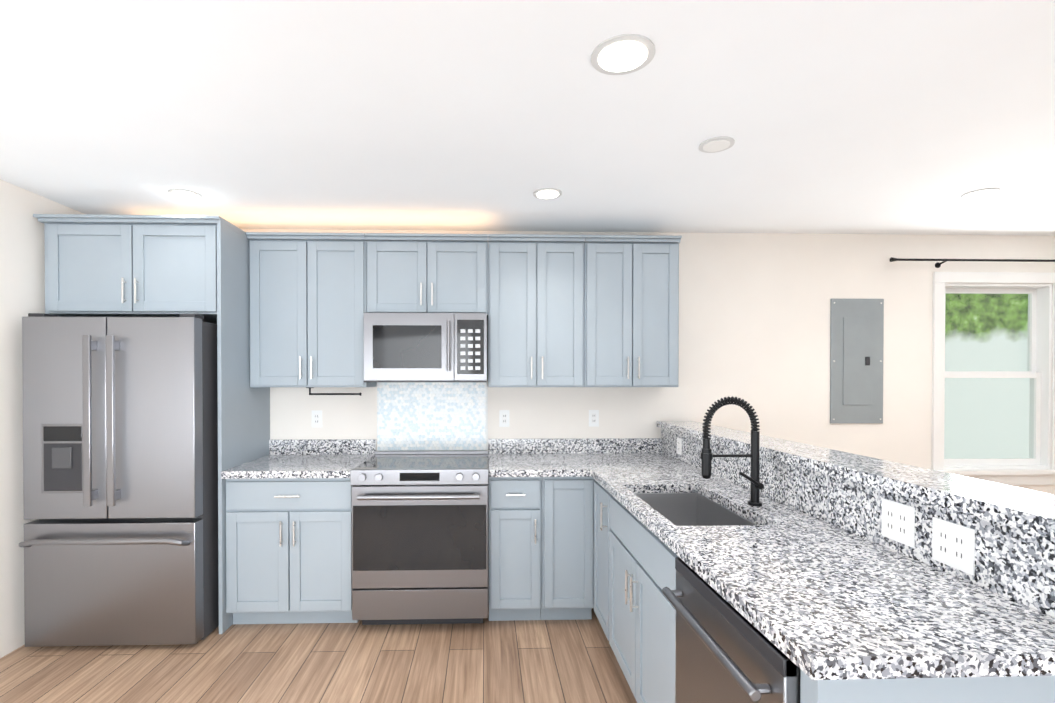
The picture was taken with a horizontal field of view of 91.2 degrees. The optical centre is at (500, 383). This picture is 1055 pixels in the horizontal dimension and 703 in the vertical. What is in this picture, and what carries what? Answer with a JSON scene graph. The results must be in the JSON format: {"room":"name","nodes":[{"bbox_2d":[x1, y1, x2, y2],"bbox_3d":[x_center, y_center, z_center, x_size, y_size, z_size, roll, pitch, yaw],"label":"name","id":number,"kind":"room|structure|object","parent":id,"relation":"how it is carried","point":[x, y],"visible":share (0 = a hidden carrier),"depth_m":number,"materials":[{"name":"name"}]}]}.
{"room":"kitchen","nodes":[
{"label":"kitchen","id":0,"kind":"room"},
{"bbox_2d":[0,179,83,657],"bbox_3d":[-2.539,0.201,0.281,0.120,2.440,6.400,0,1,-2],"label":"wall","id":1,"kind":"structure","parent":0,"point":[22,265],"depth_m":2.71,"materials":[{"name":"paint"}]},
{"bbox_2d":[0,607,636,702],"bbox_3d":[1.319,1.445,0.408,7.800,0.050,6.600,0,1,-2],"label":"floor","id":2,"kind":"structure","parent":0,"point":[540,661],"depth_m":2.54,"materials":[{"name":"brown wood"}]},
{"bbox_2d":[18,313,218,646],"bbox_3d":[-2.046,0.514,3.037,0.874,1.765,0.866,0,1,-2],"label":"refrigerator","id":3,"kind":"object","parent":2,"relation":"on","point":[119,543],"visible":0.98,"depth_m":2.68,"materials":[{"name":"metal"}]},
{"bbox_2d":[33,214,269,633],"bbox_3d":[-2.057,0.235,3.160,0.995,2.320,0.670,0,1,-2],"label":"surround","id":4,"kind":"object","parent":2,"relation":"on","point":[136,265],"visible":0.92,"depth_m":2.86,"materials":[{"name":"paint"}]},
{"bbox_2d":[226,478,358,623],"bbox_3d":[-1.200,0.961,3.197,0.718,0.868,0.660,0,1,-2],"label":"base cabinet","id":5,"kind":"object","parent":2,"relation":"on","point":[288,550],"visible":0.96,"depth_m":2.90,"materials":[{"name":"paint"}]},
{"bbox_2d":[221,439,375,478],"bbox_3d":[-1.201,0.455,3.194,0.716,0.140,0.657,0,1,-2],"label":"countertop","id":6,"kind":"structure","parent":5,"relation":"on","point":[287,458],"depth_m":3.24,"materials":[{"name":"stone"}]},
{"bbox_2d":[350,450,487,624],"bbox_3d":[-0.458,0.928,3.163,0.760,0.935,0.728,0,1,-2],"label":"range","id":7,"kind":"object","parent":2,"relation":"on","point":[419,536],"visible":1,"depth_m":2.86,"materials":[{"name":"silver metal"}]},
{"bbox_2d":[488,469,541,620],"bbox_3d":[0.074,0.961,3.235,0.304,0.868,0.660,0,1,-2],"label":"base cabinet","id":8,"kind":"object","parent":2,"relation":"on","point":[514,548],"visible":0.96,"depth_m":2.94,"materials":[{"name":"paint"}]},
{"bbox_2d":[488,438,584,476],"bbox_3d":[0.201,0.455,3.226,0.558,0.140,0.678,0,1,-2],"label":"countertop","id":9,"kind":"structure","parent":8,"relation":"on","point":[506,457],"depth_m":3.32,"materials":[{"name":"stone"}]},
{"bbox_2d":[540,477,594,619],"bbox_3d":[0.379,0.961,3.261,0.303,0.868,0.627,0,1,-2],"label":"base cabinet","id":10,"kind":"object","parent":2,"relation":"on","point":[567,548],"visible":0.85,"depth_m":2.96,"materials":[{"name":"paint"}]},
{"bbox_2d":[594,480,659,643],"bbox_3d":[0.844,0.965,2.713,0.627,0.868,0.422,0,1,-2],"label":"base cabinet","id":11,"kind":"object","parent":2,"relation":"on","point":[612,521],"depth_m":2.61,"materials":[{"name":"paint"}]},
{"bbox_2d":[573,438,1054,679],"bbox_3d":[0.840,0.463,2.270,0.662,0.140,2.628,0,1,-2],"label":"countertop","id":12,"kind":"structure","parent":11,"relation":"on","point":[812,597],"depth_m":1.25,"materials":[{"name":"stone"}]},
{"bbox_2d":[634,493,755,525],"bbox_3d":[0.784,0.644,2.155,0.363,0.218,0.698,0,1,-2],"label":"sink","id":13,"kind":"object","parent":12,"relation":"in","point":[686,509],"visible":0.06,"depth_m":2.50,"materials":[{"name":"silver metal"}]},
{"bbox_2d":[700,396,763,506],"bbox_3d":[0.935,0.273,2.079,0.250,0.442,0.078,0,1,-2],"label":"faucet","id":14,"kind":"object","parent":12,"relation":"on","point":[707,455],"visible":1,"depth_m":2.08,"materials":[{"name":"black metal"}]},
{"bbox_2d":[610,540,677,702],"bbox_3d":[0.759,1.087,2.179,0.425,0.635,0.754,0,1,-2],"label":"base cabinet","id":15,"kind":"object","parent":2,"relation":"on","point":[634,576],"depth_m":2.01,"materials":[{"name":"paint"}]},
{"bbox_2d":[662,557,800,702],"bbox_3d":[0.844,0.979,1.350,0.673,0.865,0.606,0,1,-2],"label":"dishwasher","id":16,"kind":"object","parent":2,"relation":"on","point":[726,652],"visible":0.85,"depth_m":1.31,"materials":[{"name":"metal"}]},
{"bbox_2d":[800,670,1054,702],"bbox_3d":[0.976,0.871,1.020,0.750,1.088,0.055,0,1,-2],"label":"peninsula end panel","id":17,"kind":"object","parent":2,"relation":"on","point":[1026,689],"depth_m":0.99,"materials":[{"name":"paint"}]},
{"bbox_2d":[0,0,1054,235],"bbox_3d":[1.319,-1.045,0.386,7.800,0.050,6.600,0,1,-2],"label":"ceiling","id":18,"kind":"structure","parent":0,"point":[915,117],"depth_m":1.98,"materials":[{"name":"paint"}]},
{"bbox_2d":[168,189,201,199],"bbox_3d":[-1.735,-1.037,2.836,0.158,0.009,0.158,0,1,-2],"label":"recessed light","id":19,"kind":"object","parent":18,"relation":"in","point":[185,194],"visible":1,"depth_m":2.82,"materials":[{"name":"beige plastic"}]},
{"bbox_2d":[533,188,561,198],"bbox_3d":[0.256,-1.037,2.825,0.158,0.009,0.158,0,1,-2],"label":"recessed light","id":20,"kind":"object","parent":18,"relation":"in","point":[547,193],"visible":1,"depth_m":2.81,"materials":[{"name":"beige plastic"}]},
{"bbox_2d":[591,34,654,74],"bbox_3d":[0.382,-1.026,1.618,0.198,0.009,0.198,0,1,-2],"label":"recessed light","id":21,"kind":"object","parent":18,"relation":"in","point":[622,54],"visible":1,"depth_m":1.60,"materials":[{"name":"beige plastic"}]},
{"bbox_2d":[699,136,734,152],"bbox_3d":[0.934,-1.032,2.235,0.145,0.009,0.145,0,1,-2],"label":"smoke detector","id":22,"kind":"object","parent":18,"relation":"attached to","point":[716,144],"visible":1,"depth_m":2.22,"materials":[{"name":"plastic"}]},
{"bbox_2d":[961,188,999,198],"bbox_3d":[2.627,-1.037,2.826,0.158,0.009,0.158,0,1,-2],"label":"recessed light","id":23,"kind":"object","parent":18,"relation":"in","point":[981,193],"visible":1,"depth_m":2.81,"materials":[{"name":"beige plastic"}]},
{"bbox_2d":[241,229,1054,494],"bbox_3d":[1.221,0.171,3.665,7.800,2.440,0.140,0,1,-2],"label":"wall","id":24,"kind":"structure","parent":0,"point":[754,320],"depth_m":3.61,"materials":[{"name":"paint"}]},
{"bbox_2d":[246,232,376,386],"bbox_3d":[-1.204,-0.451,3.337,0.719,0.950,0.355,0,1,-2],"label":"upper cabinet","id":25,"kind":"object","parent":24,"relation":"attached to","point":[308,300],"visible":0.94,"depth_m":3.20,"materials":[{"name":"paint"}]},
{"bbox_2d":[306,387,361,395],"bbox_3d":[-1.073,0.052,3.325,0.343,0.056,0.060,0,1,-2],"label":"paper towel holder","id":26,"kind":"object","parent":25,"relation":"attached to","point":[360,393],"visible":0.96,"depth_m":3.32,"materials":[{"name":"black metal"}]},
{"bbox_2d":[312,410,321,426],"bbox_3d":[-1.255,0.242,3.517,0.070,0.115,0.006,0,1,-2],"label":"electrical outlet","id":27,"kind":"object","parent":24,"relation":"attached to","point":[316,418],"visible":1,"depth_m":3.52,"materials":[{"name":"white plastic"}]},
{"bbox_2d":[365,233,487,319],"bbox_3d":[-0.464,-0.679,3.357,0.758,0.495,0.355,0,1,-2],"label":"upper cabinet","id":28,"kind":"object","parent":24,"relation":"attached to","point":[423,273],"visible":0.98,"depth_m":3.22,"materials":[{"name":"paint"}]},
{"bbox_2d":[364,313,486,381],"bbox_3d":[-0.463,-0.218,3.307,0.744,0.420,0.464,0,1,-2],"label":"microwave","id":29,"kind":"object","parent":28,"relation":"attached to","point":[425,347],"visible":1,"depth_m":3.12,"materials":[{"name":"silver metal"}]},
{"bbox_2d":[377,382,487,450],"bbox_3d":[-0.470,0.234,3.541,0.756,0.492,0.008,0,1,-2],"label":"tile backsplash","id":30,"kind":"structure","parent":24,"relation":"attached to","point":[432,415],"depth_m":3.54,"materials":[{"name":"tile"}]},
{"bbox_2d":[499,410,508,426],"bbox_3d":[0.024,0.242,3.556,0.070,0.115,0.006,0,1,-2],"label":"electrical outlet","id":31,"kind":"object","parent":24,"relation":"attached to","point":[503,418],"visible":1,"depth_m":3.55,"materials":[{"name":"white plastic"}]},
{"bbox_2d":[488,234,585,386],"bbox_3d":[0.220,-0.451,3.380,0.607,0.950,0.355,0,1,-2],"label":"upper cabinet","id":32,"kind":"object","parent":24,"relation":"attached to","point":[535,310],"visible":1,"depth_m":3.24,"materials":[{"name":"paint"}]},
{"bbox_2d":[589,410,598,426],"bbox_3d":[0.644,0.242,3.574,0.070,0.115,0.006,0,1,-2],"label":"electrical outlet","id":33,"kind":"object","parent":24,"relation":"attached to","point":[593,418],"visible":1,"depth_m":3.57,"materials":[{"name":"white plastic"}]},
{"bbox_2d":[584,235,681,386],"bbox_3d":[0.827,-0.452,3.398,0.603,0.950,0.355,0,1,-2],"label":"upper cabinet","id":34,"kind":"object","parent":24,"relation":"attached to","point":[631,310],"visible":0.96,"depth_m":3.26,"materials":[{"name":"paint"}]},
{"bbox_2d":[830,299,883,422],"bbox_3d":[2.501,-0.156,3.618,0.375,0.875,0.024,0,1,-2],"label":"breaker panel","id":35,"kind":"object","parent":24,"relation":"attached to","point":[856,355],"visible":1,"depth_m":3.62,"materials":[{"name":"metal"}]},
{"bbox_2d":[889,257,1054,267],"bbox_3d":[3.731,-0.842,3.616,2.085,0.055,0.092,0,1,-2],"label":"curtain rod","id":36,"kind":"object","parent":24,"relation":"attached to","point":[937,264],"visible":1,"depth_m":3.57,"materials":[{"name":"black metal"}]},
{"bbox_2d":[931,272,1054,484],"bbox_3d":[3.521,-0.032,3.702,0.990,1.505,0.180,0,1,-2],"label":"window","id":37,"kind":"structure","parent":24,"relation":"in","point":[1037,467],"depth_m":3.68,"materials":[{"name":"paint"}]},
{"bbox_3d":[1.232,0.859,2.311,0.120,1.088,2.580,0,1,-2],"label":"wall","id":38,"kind":"structure","parent":0,"visible":0},
{"bbox_2d":[657,421,1054,617],"bbox_3d":[1.248,0.383,2.271,0.250,0.219,2.648,0,1,-2],"label":"bar","id":39,"kind":"object","parent":38,"relation":"on","point":[1013,527],"visible":0.89,"depth_m":1.52,"materials":[{"name":"stone"}]},
{"bbox_2d":[677,438,681,454],"bbox_3d":[1.120,0.395,3.244,0.006,0.100,0.070,0,1,-2],"label":"outlet","id":40,"kind":"object","parent":39,"relation":"attached to","point":[679,445],"visible":1,"depth_m":3.23,"materials":[{"name":"white plastic"}]},
{"bbox_2d":[881,498,914,547],"bbox_3d":[1.171,0.410,1.525,0.006,0.115,0.118,0,1,-2],"label":"outlet","id":41,"kind":"object","parent":39,"relation":"attached to","point":[898,522],"visible":1,"depth_m":1.52,"materials":[{"name":"white plastic"}]},
{"bbox_2d":[932,517,974,575],"bbox_3d":[1.177,0.422,1.345,0.006,0.115,0.118,0,1,-2],"label":"outlet","id":42,"kind":"object","parent":39,"relation":"attached to","point":[953,545],"visible":1,"depth_m":1.34,"materials":[{"name":"white plastic"}]},
{"label":"outside","id":43,"kind":"structure","parent":0,"visible":0},
{"bbox_2d":[944,294,1029,458],"bbox_3d":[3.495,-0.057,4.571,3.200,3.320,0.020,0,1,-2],"label":"window glass","id":44,"kind":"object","parent":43,"point":[996,397],"depth_m":4.59,"materials":[{"name":"clear glass"}]}
]}

